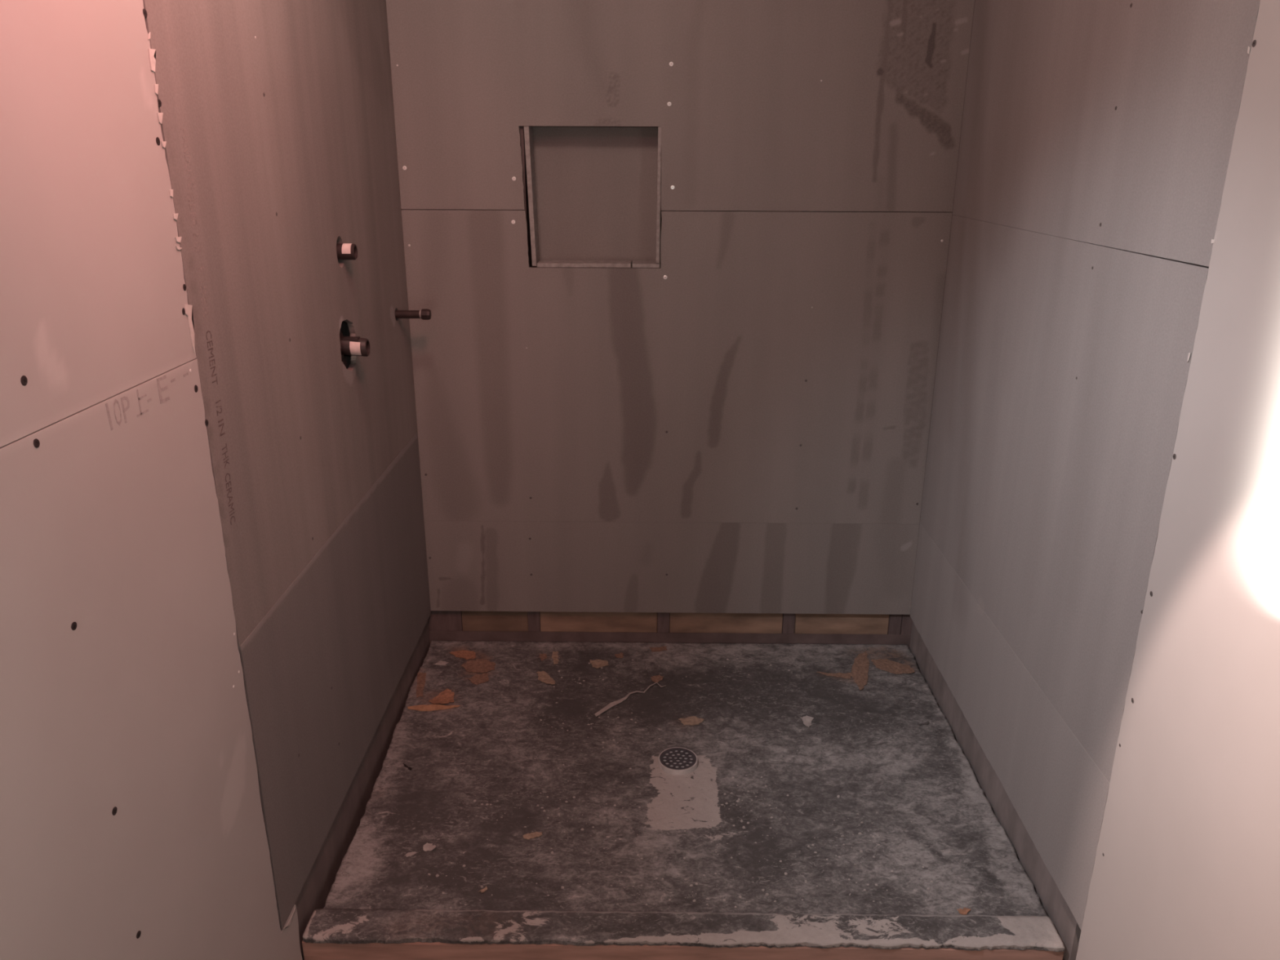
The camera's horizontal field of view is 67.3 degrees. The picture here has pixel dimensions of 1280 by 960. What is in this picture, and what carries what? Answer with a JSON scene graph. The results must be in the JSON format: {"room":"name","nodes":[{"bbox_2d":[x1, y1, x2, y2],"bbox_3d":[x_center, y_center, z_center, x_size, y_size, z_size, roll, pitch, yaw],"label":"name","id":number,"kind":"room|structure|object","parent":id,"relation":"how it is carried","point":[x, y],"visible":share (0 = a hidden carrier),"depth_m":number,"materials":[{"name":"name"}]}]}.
{"room":"building under construction","nodes":[
{"label":"building under construction","id":0,"kind":"room"},
{"bbox_2d":[294,320,430,959],"bbox_3d":[-0.743,-0.063,1.209,0.105,2.610,3.403,0,19,0],"label":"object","id":1,"kind":"structure","parent":0,"point":[313,894],"depth_m":2.33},
{"bbox_2d":[0,0,196,447],"bbox_3d":[-0.687,-0.466,0.335,0.014,1.260,1.972,0,19,0],"label":"sheet","id":2,"kind":"object","parent":1,"relation":"attached to","point":[94,306],"visible":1,"depth_m":1.16,"materials":[{"name":"paper"}]},
{"bbox_2d":[0,359,302,959],"bbox_3d":[-0.691,0.753,0.788,0.014,1.337,2.040,0,19,0],"label":"sheet","id":3,"kind":"object","parent":1,"relation":"attached to","point":[132,827],"visible":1,"depth_m":1.27,"materials":[{"name":"paper"}]},
{"bbox_2d":[142,0,417,646],"bbox_3d":[-0.673,-0.651,1.994,0.014,1.525,1.327,0,19,0],"label":"board","id":4,"kind":"object","parent":1,"relation":"attached to","point":[277,126],"visible":0.98,"depth_m":1.82,"materials":[{"name":"grey concrete"}]},
{"bbox_2d":[336,241,357,262],"bbox_3d":[-0.688,-0.512,2.156,0.100,0.082,0.082,0,19,0],"label":"shower valve","id":5,"kind":"object","parent":4,"relation":"attached to","point":[344,251],"visible":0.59,"depth_m":2.14,"materials":[{"name":"plastic"}]},
{"bbox_2d":[339,330,370,359],"bbox_3d":[-0.684,-0.309,2.208,0.118,0.069,0.068,0,19,0],"label":"shower valve","id":6,"kind":"object","parent":4,"relation":"attached to","point":[349,345],"visible":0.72,"depth_m":2.19,"materials":[{"name":"plastic"}]},
{"bbox_2d":[395,308,431,319],"bbox_3d":[-0.657,-0.452,2.623,0.174,0.030,0.030,0,19,0],"label":"pipe stub","id":7,"kind":"object","parent":4,"relation":"attached to","point":[424,313],"visible":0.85,"depth_m":2.61,"materials":[{"name":"brown metal"}]},
{"bbox_2d":[237,431,431,929],"bbox_3d":[-0.677,0.355,2.347,0.014,0.606,1.312,0,19,0],"label":"board","id":8,"kind":"object","parent":1,"relation":"attached to","point":[322,668],"visible":0.98,"depth_m":2.10,"materials":[{"name":"grey concrete"}]},
{"bbox_2d":[385,0,974,648],"bbox_3d":[0.100,-0.596,2.776,1.900,2.610,0.106,0,19,0],"label":"wall","id":9,"kind":"structure","parent":0,"point":[443,625],"depth_m":3.09,"materials":[{"name":"brown wood"}]},
{"bbox_2d":[524,125,661,267],"bbox_3d":[-0.129,-0.797,2.693,0.373,0.386,0.097,0,19,0],"label":"shower niche","id":10,"kind":"object","parent":9,"relation":"attached to","point":[594,193],"visible":0.99,"depth_m":2.72,"materials":[{"name":"grey concrete"}]},
{"bbox_2d":[424,520,919,614],"bbox_3d":[0.096,0.274,3.011,1.523,0.308,0.014,0,19,0],"label":"board","id":11,"kind":"object","parent":9,"relation":"attached to","point":[473,566],"visible":1,"depth_m":3.00,"materials":[{"name":"grey concrete"}]},
{"bbox_2d":[401,209,952,524],"bbox_3d":[0.098,-0.308,2.812,1.523,0.923,0.014,0,19,0],"label":"board","id":12,"kind":"object","parent":9,"relation":"attached to","point":[773,366],"visible":1,"depth_m":2.80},
{"bbox_2d":[386,0,974,211],"bbox_3d":[0.102,-1.165,2.518,1.523,0.885,0.014,0,19,0],"label":"board","id":13,"kind":"object","parent":9,"relation":"attached to","point":[790,105],"visible":1,"depth_m":2.56,"materials":[{"name":"grey concrete"}]},
{"bbox_2d":[909,263,1207,959],"bbox_3d":[0.912,-0.051,1.196,0.105,2.610,3.403,0,19,0],"label":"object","id":14,"kind":"structure","parent":0,"point":[1053,902],"depth_m":2.29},
{"bbox_2d":[910,523,1109,930],"bbox_3d":[0.858,0.497,2.395,0.013,0.334,1.284,0,19,0],"label":"board","id":15,"kind":"object","parent":14,"relation":"attached to","point":[1059,793],"visible":0.93,"depth_m":2.16,"materials":[{"name":"grey concrete"}]},
{"bbox_2d":[920,214,1208,782],"bbox_3d":[0.860,-0.093,2.193,0.014,0.912,1.284,0,19,0],"label":"board","id":16,"kind":"object","parent":14,"relation":"attached to","point":[1063,367],"visible":0.99,"depth_m":1.94,"materials":[{"name":"grey concrete"}]},
{"bbox_2d":[952,0,1260,266],"bbox_3d":[0.864,-0.947,1.901,0.014,0.892,1.284,0,19,0],"label":"board","id":17,"kind":"object","parent":14,"relation":"attached to","point":[1111,123],"visible":0.98,"depth_m":1.76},
{"bbox_2d":[1075,0,1279,959],"bbox_3d":[0.845,0.173,0.554,0.014,2.599,2.002,0,19,0],"label":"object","id":18,"kind":"structure","parent":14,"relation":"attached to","point":[1187,864],"depth_m":1.40,"materials":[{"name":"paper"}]},
{"bbox_3d":[0.075,1.344,1.215,2.000,0.050,4.320,0,19,0],"label":"floor","id":19,"kind":"structure","parent":0,"visible":0},
{"bbox_2d":[302,908,1064,959],"bbox_3d":[0.084,0.976,1.977,1.525,0.151,0.089,0,19,0],"label":"shower curb","id":20,"kind":"object","parent":19,"relation":"on","point":[330,934],"visible":1,"depth_m":1.93,"materials":[{"name":"grey concrete"}]},
{"bbox_2d":[323,640,1047,915],"bbox_3d":[0.089,0.778,2.573,1.539,0.141,1.164,0,19,0],"label":"floor","id":21,"kind":"structure","parent":19,"relation":"on","point":[868,747],"depth_m":2.37,"materials":[{"name":"grey concrete"}]},
{"bbox_2d":[404,851,417,857],"bbox_3d":[-0.515,0.841,2.163,0.029,0.002,0.014,-16,25,-39],"label":"chip","id":22,"kind":"object","parent":21,"relation":"on","point":[409,854],"visible":1,"depth_m":2.16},
{"bbox_2d":[416,672,426,697],"bbox_3d":[-0.648,0.607,2.846,0.026,0.004,0.142,-3,19,-10],"label":"scrap","id":23,"kind":"object","parent":21,"relation":"on","point":[421,677],"visible":1,"depth_m":2.85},
{"bbox_2d":[422,842,435,851],"bbox_3d":[-0.477,0.833,2.184,0.030,0.007,0.029,0,19,0],"label":"chip","id":24,"kind":"object","parent":21,"relation":"on","point":[428,846],"visible":1,"depth_m":2.18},
{"bbox_2d":[407,704,460,711],"bbox_3d":[-0.588,0.647,2.731,0.150,0.003,0.033,0,19,0],"label":"scrap","id":25,"kind":"object","parent":21,"relation":"on","point":[423,707],"visible":1,"depth_m":2.73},
{"bbox_2d":[432,660,448,665],"bbox_3d":[-0.614,0.565,2.967,0.043,0.004,0.028,4,19,12],"label":"chip","id":26,"kind":"object","parent":21,"relation":"on","point":[440,662],"visible":1,"depth_m":2.96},
{"bbox_2d":[428,688,454,703],"bbox_3d":[-0.564,0.629,2.772,0.066,0.010,0.080,18,25,41],"label":"scrap","id":27,"kind":"object","parent":21,"relation":"on","point":[446,696],"visible":1,"depth_m":2.78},
{"bbox_2d":[448,649,475,659],"bbox_3d":[-0.553,0.547,3.021,0.096,0.003,0.053,9,21,24],"label":"scrap","id":28,"kind":"object","parent":21,"relation":"on","point":[467,655],"visible":1,"depth_m":3.02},
{"bbox_2d":[461,658,495,672],"bbox_3d":[-0.496,0.571,2.952,0.110,0.005,0.081,0,19,0],"label":"scrap","id":29,"kind":"object","parent":21,"relation":"on","point":[480,665],"visible":1,"depth_m":2.95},
{"bbox_2d":[468,672,488,684],"bbox_3d":[-0.481,0.595,2.881,0.064,0.006,0.057,-10,22,-28],"label":"scrap","id":30,"kind":"object","parent":21,"relation":"on","point":[477,679],"visible":1,"depth_m":2.88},
{"bbox_2d":[479,885,487,893],"bbox_3d":[-0.334,0.878,2.058,0.021,0.004,0.011,-18,26,-42],"label":"scrap","id":31,"kind":"object","parent":21,"relation":"on","point":[485,889],"visible":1,"depth_m":2.06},
{"bbox_2d":[523,831,542,839],"bbox_3d":[-0.247,0.825,2.231,0.048,0.004,0.022,-7,20,-20],"label":"scrap","id":32,"kind":"object","parent":21,"relation":"on","point":[532,835],"visible":1,"depth_m":2.23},
{"bbox_2d":[538,653,546,661],"bbox_3d":[-0.303,0.554,3.006,0.026,0.003,0.051,0,19,0],"label":"scrap","id":33,"kind":"object","parent":21,"relation":"on","point":[543,656],"visible":1,"depth_m":3.01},
{"bbox_2d":[536,671,555,684],"bbox_3d":[-0.284,0.596,2.887,0.038,0.007,0.089,-13,23,-34],"label":"scrap","id":34,"kind":"object","parent":21,"relation":"on","point":[544,677],"visible":1,"depth_m":2.89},
{"bbox_2d":[551,651,559,664],"bbox_3d":[-0.264,0.556,3.001,0.022,0.005,0.084,-2,19,-6],"label":"scrap","id":35,"kind":"object","parent":21,"relation":"on","point":[554,655],"visible":1,"depth_m":3.01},
{"bbox_2d":[590,659,608,668],"bbox_3d":[-0.125,0.569,2.968,0.056,0.006,0.055,-3,19,-8],"label":"scrap","id":36,"kind":"object","parent":21,"relation":"on","point":[597,664],"visible":1,"depth_m":2.97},
{"bbox_2d":[614,652,623,657],"bbox_3d":[-0.064,0.551,3.021,0.029,0.006,0.032,-4,19,-12],"label":"scrap","id":37,"kind":"object","parent":21,"relation":"on","point":[620,655],"visible":1,"depth_m":3.02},
{"bbox_2d":[595,682,665,716],"bbox_3d":[-0.035,0.633,2.794,0.257,0.008,0.041,-14,23,-36],"label":"paper strip","id":38,"kind":"object","parent":21,"relation":"on","point":[615,703],"visible":1,"depth_m":2.77,"materials":[{"name":"beige paper"}]},
{"bbox_2d":[650,675,663,682],"bbox_3d":[0.050,0.598,2.895,0.044,0.004,0.036,-16,25,-39],"label":"scrap","id":39,"kind":"object","parent":21,"relation":"on","point":[656,678],"visible":1,"depth_m":2.89,"materials":[{"name":"brown paper"}]},
{"bbox_2d":[649,646,666,651],"bbox_3d":[0.059,0.539,3.063,0.057,0.003,0.029,-2,19,-5],"label":"scrap","id":40,"kind":"object","parent":21,"relation":"on","point":[660,648],"visible":1,"depth_m":3.06,"materials":[{"name":"brown wood"}]},
{"bbox_2d":[383,654,964,908],"bbox_3d":[0.073,0.727,2.521,1.235,0.016,1.084,0,19,0],"label":"crumbs","id":41,"kind":"object","parent":21,"relation":"on","point":[613,740],"visible":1,"depth_m":2.24,"materials":[{"name":"grey concrete"}]},
{"bbox_2d":[657,746,697,775],"bbox_3d":[0.099,0.744,2.509,0.103,0.040,0.103,0,19,0],"label":"shower drain","id":42,"kind":"object","parent":21,"relation":"on","point":[676,761],"visible":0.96,"depth_m":2.49,"materials":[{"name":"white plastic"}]},
{"bbox_2d":[678,715,704,725],"bbox_3d":[0.146,0.674,2.689,0.072,0.003,0.041,-5,19,-14],"label":"scrap","id":43,"kind":"object","parent":21,"relation":"on","point":[693,720],"visible":1,"depth_m":2.69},
{"bbox_2d":[800,715,813,728],"bbox_3d":[0.469,0.674,2.680,0.037,0.005,0.065,0,19,0],"label":"chip","id":44,"kind":"object","parent":21,"relation":"on","point":[806,720],"visible":1,"depth_m":2.69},
{"bbox_2d":[817,671,852,678],"bbox_3d":[0.591,0.591,2.913,0.107,0.004,0.031,1,19,3],"label":"scrap","id":45,"kind":"object","parent":21,"relation":"on","point":[847,675],"visible":1,"depth_m":2.91,"materials":[{"name":"brown wood"}]},
{"bbox_2d":[851,650,869,690],"bbox_3d":[0.673,0.580,2.940,0.051,0.006,0.245,5,20,14],"label":"scrap","id":46,"kind":"object","parent":21,"relation":"on","point":[860,669],"visible":1,"depth_m":2.94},
{"bbox_2d":[871,658,914,674],"bbox_3d":[0.777,0.573,2.960,0.117,0.006,0.090,0,19,0],"label":"scrap","id":47,"kind":"object","parent":21,"relation":"on","point":[893,667],"visible":1,"depth_m":2.96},
{"bbox_2d":[918,721,928,725],"bbox_3d":[0.786,0.675,2.664,0.036,0.004,0.011,-4,19,-13],"label":"chip","id":48,"kind":"object","parent":21,"relation":"on","point":[926,722],"visible":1,"depth_m":2.66,"materials":[{"name":"grey"}]},
{"bbox_2d":[956,907,970,915],"bbox_3d":[0.676,0.899,2.007,0.027,0.005,0.020,-14,24,-37],"label":"scrap","id":49,"kind":"object","parent":21,"relation":"on","point":[964,912],"visible":1,"depth_m":2.01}
]}

